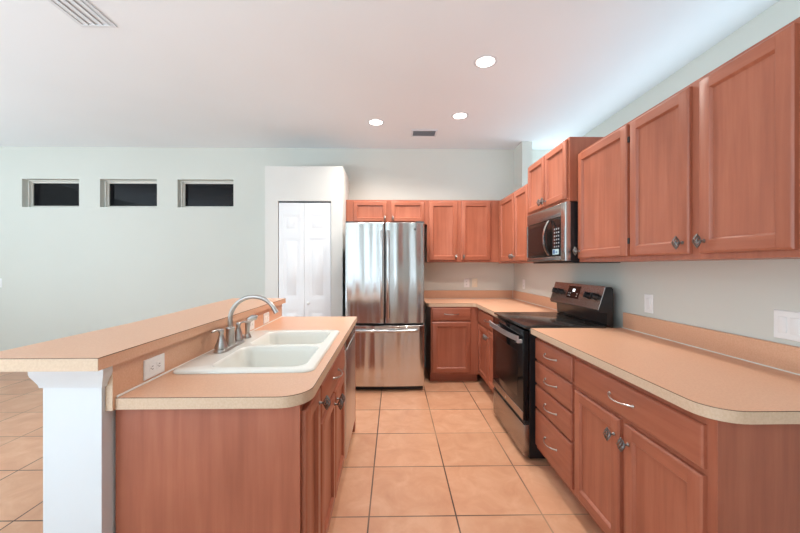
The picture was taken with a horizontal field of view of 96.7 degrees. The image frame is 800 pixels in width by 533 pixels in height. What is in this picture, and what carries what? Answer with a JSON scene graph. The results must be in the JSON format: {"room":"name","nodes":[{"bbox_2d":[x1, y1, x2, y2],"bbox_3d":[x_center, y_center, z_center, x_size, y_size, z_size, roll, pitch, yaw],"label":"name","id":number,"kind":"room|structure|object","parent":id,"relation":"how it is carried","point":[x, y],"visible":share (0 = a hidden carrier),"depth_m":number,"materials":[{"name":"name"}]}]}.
{"room":"kitchen","nodes":[
{"label":"kitchen","id":0,"kind":"room"},
{"bbox_2d":[43,387,115,532],"bbox_3d":[-1.066,0.822,2.042,0.181,1.026,1.865,0,0,-2],"label":"support column","id":1,"kind":"structure","parent":0,"point":[79,436],"depth_m":1.11,"materials":[{"name":"white paint"}]},
{"bbox_2d":[28,366,112,387],"bbox_3d":[-1.044,0.344,1.536,0.228,0.068,0.900,0,0,-2],"label":"trim","id":2,"kind":"structure","parent":1,"relation":"attached to","point":[65,379],"depth_m":1.10,"materials":[{"name":"white paint"}]},
{"bbox_2d":[0,298,285,371],"bbox_3d":[-1.148,0.287,2.023,0.448,0.038,1.988,0,0,-2],"label":"bar","id":3,"kind":"object","parent":1,"relation":"on","point":[97,350],"visible":1,"depth_m":1.29,"materials":[{"name":"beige laminate"}]},
{"bbox_2d":[105,304,281,410],"bbox_3d":[-0.963,0.384,2.058,0.022,0.150,1.862,0,0,-2],"label":"panel","id":4,"kind":"object","parent":1,"relation":"attached to","point":[126,375],"visible":0.46,"depth_m":1.43,"materials":[{"name":"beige laminate"}]},
{"bbox_2d":[143,353,164,380],"bbox_3d":[-0.916,0.373,1.330,0.008,0.072,0.116,0,0,-2],"label":"wall outlet","id":5,"kind":"object","parent":4,"relation":"attached to","point":[153,366],"visible":1,"depth_m":1.32,"materials":[{"name":"white plastic"}]},
{"bbox_2d":[150,363,154,371],"bbox_3d":[-0.913,0.373,1.310,0.002,0.027,0.027,0,0,-2],"label":"socket","id":6,"kind":"object","parent":5,"relation":"attached to","point":[152,365],"depth_m":1.31,"materials":[{"name":"grey plastic"}]},
{"bbox_2d":[250,320,253,329],"bbox_3d":[-0.957,0.373,2.284,0.008,0.072,0.116,0,0,-2],"label":"wall outlet","id":7,"kind":"object","parent":4,"relation":"attached to","point":[252,322],"visible":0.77,"depth_m":2.30,"materials":[{"name":"white plastic"}]},
{"bbox_2d":[263,312,268,323],"bbox_3d":[-0.970,0.373,2.584,0.008,0.072,0.116,0,0,-2],"label":"wall outlet","id":8,"kind":"object","parent":4,"relation":"attached to","point":[265,315],"visible":1,"depth_m":2.56,"materials":[{"name":"white plastic"}]},
{"bbox_2d":[0,147,550,367],"bbox_3d":[-2.155,-0.109,4.754,8.650,2.888,0.200,0,0,-1],"label":"wall","id":9,"kind":"structure","parent":0,"point":[90,266],"depth_m":4.64,"materials":[{"name":"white paint"}]},
{"bbox_2d":[28,180,78,206],"bbox_3d":[-4.537,-0.955,4.724,0.726,0.364,0.080,0,0,-1],"label":"window","id":10,"kind":"structure","parent":9,"relation":"in","point":[41,193],"depth_m":4.73,"materials":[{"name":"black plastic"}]},
{"bbox_2d":[105,180,156,206],"bbox_3d":[-3.538,-0.955,4.741,0.731,0.364,0.080,0,0,-1],"label":"window","id":11,"kind":"structure","parent":9,"relation":"in","point":[118,193],"depth_m":4.75,"materials":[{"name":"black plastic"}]},
{"bbox_2d":[181,181,232,207],"bbox_3d":[-2.544,-0.955,4.758,0.723,0.364,0.080,0,0,-1],"label":"window","id":12,"kind":"structure","parent":9,"relation":"in","point":[193,193],"depth_m":4.77,"materials":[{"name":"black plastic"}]},
{"bbox_2d":[346,200,426,226],"bbox_3d":[-0.167,-0.669,4.500,0.995,0.299,0.374,0,0,-1],"label":"upper cabinet","id":13,"kind":"object","parent":9,"relation":"attached to","point":[412,211],"visible":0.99,"depth_m":4.37,"materials":[{"name":"brown wood"}]},
{"bbox_2d":[425,200,499,261],"bbox_3d":[0.922,-0.436,4.519,1.178,0.765,0.374,0,0,-1],"label":"upper cabinet","id":14,"kind":"object","parent":9,"relation":"attached to","point":[455,230],"visible":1,"depth_m":4.38,"materials":[{"name":"brown wood"}]},
{"bbox_2d":[464,279,468,286],"bbox_3d":[0.883,0.217,4.702,0.072,0.116,0.008,0,0,-1],"label":"wall outlet","id":15,"kind":"object","parent":9,"relation":"attached to","point":[466,281],"visible":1,"depth_m":4.70,"materials":[{"name":"white plastic"}]},
{"bbox_2d":[472,279,476,286],"bbox_3d":[0.989,0.217,4.702,0.072,0.116,0.009,0,0,-1],"label":"light switch","id":16,"kind":"object","parent":9,"relation":"attached to","point":[474,281],"visible":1,"depth_m":4.70,"materials":[{"name":"beige plastic"}]},
{"bbox_2d":[0,368,602,532],"bbox_3d":[-2.095,1.385,1.155,8.950,0.100,7.480,0,0,-1],"label":"floor","id":17,"kind":"structure","parent":0,"point":[437,457],"depth_m":2.33,"materials":[{"name":"tile"}]},
{"bbox_2d":[116,345,344,532],"bbox_3d":[-0.616,0.897,1.717,0.662,0.876,1.088,0,0,-2],"label":"base cabinet","id":18,"kind":"object","parent":17,"relation":"on","point":[279,470],"visible":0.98,"depth_m":1.18,"materials":[{"name":"brown wood"}]},
{"bbox_2d":[115,316,356,409],"bbox_3d":[-0.646,0.437,2.070,0.660,0.044,1.851,0,0,-1],"label":"countertop","id":19,"kind":"structure","parent":18,"relation":"on","point":[167,390],"depth_m":1.25,"materials":[{"name":"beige laminate"}]},
{"bbox_2d":[211,295,278,352],"bbox_3d":[-0.809,0.275,1.822,0.310,0.264,0.254,0,0,-34],"label":"faucet","id":20,"kind":"object","parent":19,"relation":"on","point":[234,338],"visible":1,"depth_m":1.79,"materials":[{"name":"silver metal"}]},
{"bbox_2d":[173,330,338,373],"bbox_3d":[-0.645,0.504,1.842,0.561,0.194,0.891,0,0,-3],"label":"sink","id":21,"kind":"object","parent":19,"relation":"in","point":[266,351],"visible":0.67,"depth_m":1.81,"materials":[{"name":"white ceramic"}]},
{"bbox_2d":[244,315,257,337],"bbox_3d":[-0.856,0.342,2.034,0.078,0.130,0.047,0,0,-3],"label":"sprayer","id":22,"kind":"object","parent":21,"relation":"on","point":[251,318],"visible":0.9,"depth_m":2.02,"materials":[{"name":"silver metal"}]},
{"bbox_2d":[343,326,354,457],"bbox_3d":[-0.651,0.901,2.561,0.600,0.868,0.588,0,0,-2],"label":"dishwasher","id":23,"kind":"object","parent":17,"relation":"on","point":[349,368],"visible":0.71,"depth_m":2.45,"materials":[{"name":"grey metal"}]},
{"bbox_2d":[352,324,355,431],"bbox_3d":[-0.675,0.897,2.892,0.618,0.876,0.070,0,0,-2],"label":"end panel","id":24,"kind":"object","parent":17,"relation":"on","point":[354,426],"visible":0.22,"depth_m":2.93,"materials":[{"name":"brown wood"}]},
{"bbox_2d":[345,221,423,388],"bbox_3d":[-0.168,0.424,4.175,0.845,1.822,0.886,0,0,-1],"label":"refrigerator","id":25,"kind":"object","parent":17,"relation":"on","point":[384,261],"visible":0.9,"depth_m":3.79,"materials":[{"name":"grey metal"}]},
{"bbox_2d":[426,306,478,380],"bbox_3d":[0.622,0.897,4.354,0.550,0.876,0.689,0,0,-1],"label":"base cabinet","id":26,"kind":"object","parent":17,"relation":"on","point":[451,332],"visible":0.98,"depth_m":4.06,"materials":[{"name":"brown wood"}]},
{"bbox_2d":[478,309,493,391],"bbox_3d":[1.188,0.897,3.648,0.678,0.876,0.850,0,0,-1],"label":"base cabinet","id":27,"kind":"object","parent":17,"relation":"on","point":[485,331],"visible":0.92,"depth_m":3.71,"materials":[{"name":"brown wood"}]},
{"bbox_2d":[424,290,558,315],"bbox_3d":[0.913,0.387,3.958,1.219,0.144,1.495,0,0,-1],"label":"countertop","id":28,"kind":"structure","parent":27,"relation":"on","point":[490,301],"depth_m":4.21,"materials":[{"name":"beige laminate"}]},
{"bbox_2d":[489,282,612,458],"bbox_3d":[1.123,0.736,2.824,0.684,1.198,0.758,0,0,-1],"label":"range","id":29,"kind":"object","parent":17,"relation":"on","point":[578,305],"visible":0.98,"depth_m":2.64,"materials":[{"name":"black metal"}]},
{"bbox_2d":[494,312,605,328],"bbox_3d":[1.136,0.419,2.825,0.567,0.021,0.758,0,0,-1],"label":"cooktop","id":30,"kind":"object","parent":29,"relation":"in","point":[518,320],"depth_m":2.69,"materials":[{"name":"black glass"}]},
{"bbox_2d":[535,337,589,514],"bbox_3d":[1.218,0.897,2.172,0.669,0.876,0.518,0,0,-1],"label":"base cabinet","id":31,"kind":"object","parent":17,"relation":"on","point":[555,387],"visible":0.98,"depth_m":2.10,"materials":[{"name":"brown wood"}]},
{"bbox_2d":[575,356,799,532],"bbox_3d":[1.225,0.897,1.493,0.678,0.876,0.835,0,0,-1],"label":"base cabinet","id":32,"kind":"object","parent":17,"relation":"on","point":[645,463],"visible":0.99,"depth_m":1.24,"materials":[{"name":"brown wood"}]},
{"bbox_2d":[531,312,799,424],"bbox_3d":[1.232,0.387,1.736,0.656,0.144,1.399,0,0,-1],"label":"countertop","id":33,"kind":"structure","parent":32,"relation":"on","point":[708,373],"depth_m":1.49,"materials":[{"name":"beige laminate"}]},
{"bbox_2d":[265,166,348,316],"bbox_3d":[-1.109,0.091,4.377,0.886,2.488,0.590,0,0,-1],"label":"wall","id":34,"kind":"structure","parent":0,"point":[282,183],"depth_m":4.08,"materials":[{"name":"white paint"}]},
{"bbox_2d":[279,201,330,316],"bbox_3d":[-1.095,0.286,4.090,0.596,2.073,0.074,0,0,-1],"label":"door","id":35,"kind":"structure","parent":34,"relation":"in","point":[304,226],"depth_m":4.09,"materials":[{"name":"white wood"}]},
{"bbox_2d":[0,0,778,149],"bbox_3d":[-2.095,-1.603,1.155,8.950,0.100,7.480,0,0,-1],"label":"ceiling","id":36,"kind":"structure","parent":0,"point":[171,73],"depth_m":2.75,"materials":[{"name":"paint"}]},
{"bbox_2d":[47,0,116,27],"bbox_3d":[-1.935,-1.547,2.068,0.225,0.010,0.460,0,0,-1],"label":"ceiling vent","id":37,"kind":"object","parent":36,"relation":"in","point":[82,12],"visible":1,"depth_m":2.17,"materials":[{"name":"white metal"}]},
{"bbox_2d":[368,119,383,125],"bbox_3d":[-0.259,-1.551,3.824,0.180,0.004,0.180,0,0,-1],"label":"recessed light","id":38,"kind":"object","parent":36,"relation":"in","point":[376,122],"visible":1,"depth_m":3.82,"materials":[{"name":"white paint"}]},
{"bbox_2d":[411,130,437,136],"bbox_3d":[0.279,-1.547,4.130,0.300,0.012,0.200,0,0,-1],"label":"ceiling vent","id":39,"kind":"object","parent":36,"relation":"in","point":[414,133],"visible":1,"depth_m":4.14,"materials":[{"name":"grey metal"}]},
{"bbox_2d":[451,112,468,118],"bbox_3d":[0.617,-1.551,3.660,0.180,0.004,0.180,0,0,-1],"label":"recessed light","id":40,"kind":"object","parent":36,"relation":"in","point":[458,115],"visible":1,"depth_m":3.65,"materials":[{"name":"white paint"}]},
{"bbox_2d":[473,55,497,67],"bbox_3d":[0.648,-1.551,2.694,0.180,0.004,0.180,0,0,-1],"label":"recessed light","id":41,"kind":"object","parent":36,"relation":"in","point":[484,61],"visible":1,"depth_m":2.69,"materials":[{"name":"white paint"}]},
{"bbox_2d":[514,141,799,346],"bbox_3d":[1.633,-0.109,1.173,0.125,2.888,7.090,0,0,-1],"label":"wall","id":42,"kind":"structure","parent":0,"point":[739,297],"depth_m":1.90,"materials":[{"name":"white paint"}]},
{"bbox_2d":[499,184,532,262],"bbox_3d":[1.343,-0.419,3.796,0.364,0.765,1.170,0,0,-1],"label":"upper cabinet","id":43,"kind":"object","parent":42,"relation":"attached to","point":[513,209],"visible":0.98,"depth_m":3.75,"materials":[{"name":"brown wood"}]},
{"bbox_2d":[528,137,603,214],"bbox_3d":[1.325,-0.680,2.848,0.432,0.446,0.742,0,0,-1],"label":"upper cabinet","id":44,"kind":"object","parent":42,"relation":"attached to","point":[553,178],"visible":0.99,"depth_m":2.64,"materials":[{"name":"brown wood"}]},
{"bbox_2d":[527,201,619,263],"bbox_3d":[1.319,-0.239,2.847,0.443,0.429,0.728,0,0,-1],"label":"microwave","id":45,"kind":"object","parent":44,"relation":"attached to","point":[552,232],"visible":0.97,"depth_m":2.66,"materials":[{"name":"silver metal"}]},
{"bbox_2d":[573,121,658,261],"bbox_3d":[1.370,-0.412,2.206,0.364,0.765,0.539,0,0,-1],"label":"upper cabinet","id":46,"kind":"object","parent":42,"relation":"attached to","point":[603,166],"visible":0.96,"depth_m":2.15,"materials":[{"name":"brown wood"}]},
{"bbox_2d":[644,294,652,313],"bbox_3d":[1.548,0.231,2.216,0.009,0.116,0.072,0,0,-1],"label":"light switch","id":47,"kind":"object","parent":42,"relation":"attached to","point":[648,298],"visible":1,"depth_m":2.21,"materials":[{"name":"white plastic"}]},
{"bbox_2d":[623,312,799,373],"bbox_3d":[1.550,0.368,1.744,0.020,0.106,1.394,0,0,-1],"label":"backsplash","id":48,"kind":"structure","parent":42,"relation":"attached to","point":[786,357],"depth_m":1.69,"materials":[{"name":"beige laminate"}]},
{"bbox_2d":[630,17,799,260],"bbox_3d":[1.382,-0.412,1.499,0.364,0.765,0.872,0,0,-1],"label":"upper cabinet","id":49,"kind":"object","parent":42,"relation":"attached to","point":[715,164],"visible":1,"depth_m":1.37,"materials":[{"name":"brown wood"}]},
{"bbox_2d":[774,309,799,341],"bbox_3d":[1.561,0.236,1.431,0.009,0.116,0.091,0,0,-1],"label":"light switch","id":50,"kind":"object","parent":42,"relation":"attached to","point":[786,323],"visible":1,"depth_m":1.43,"materials":[{"name":"white plastic"}]},
{"bbox_2d":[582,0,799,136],"bbox_3d":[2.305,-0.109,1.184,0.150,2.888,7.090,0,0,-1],"label":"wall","id":51,"kind":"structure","parent":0,"point":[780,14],"depth_m":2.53,"materials":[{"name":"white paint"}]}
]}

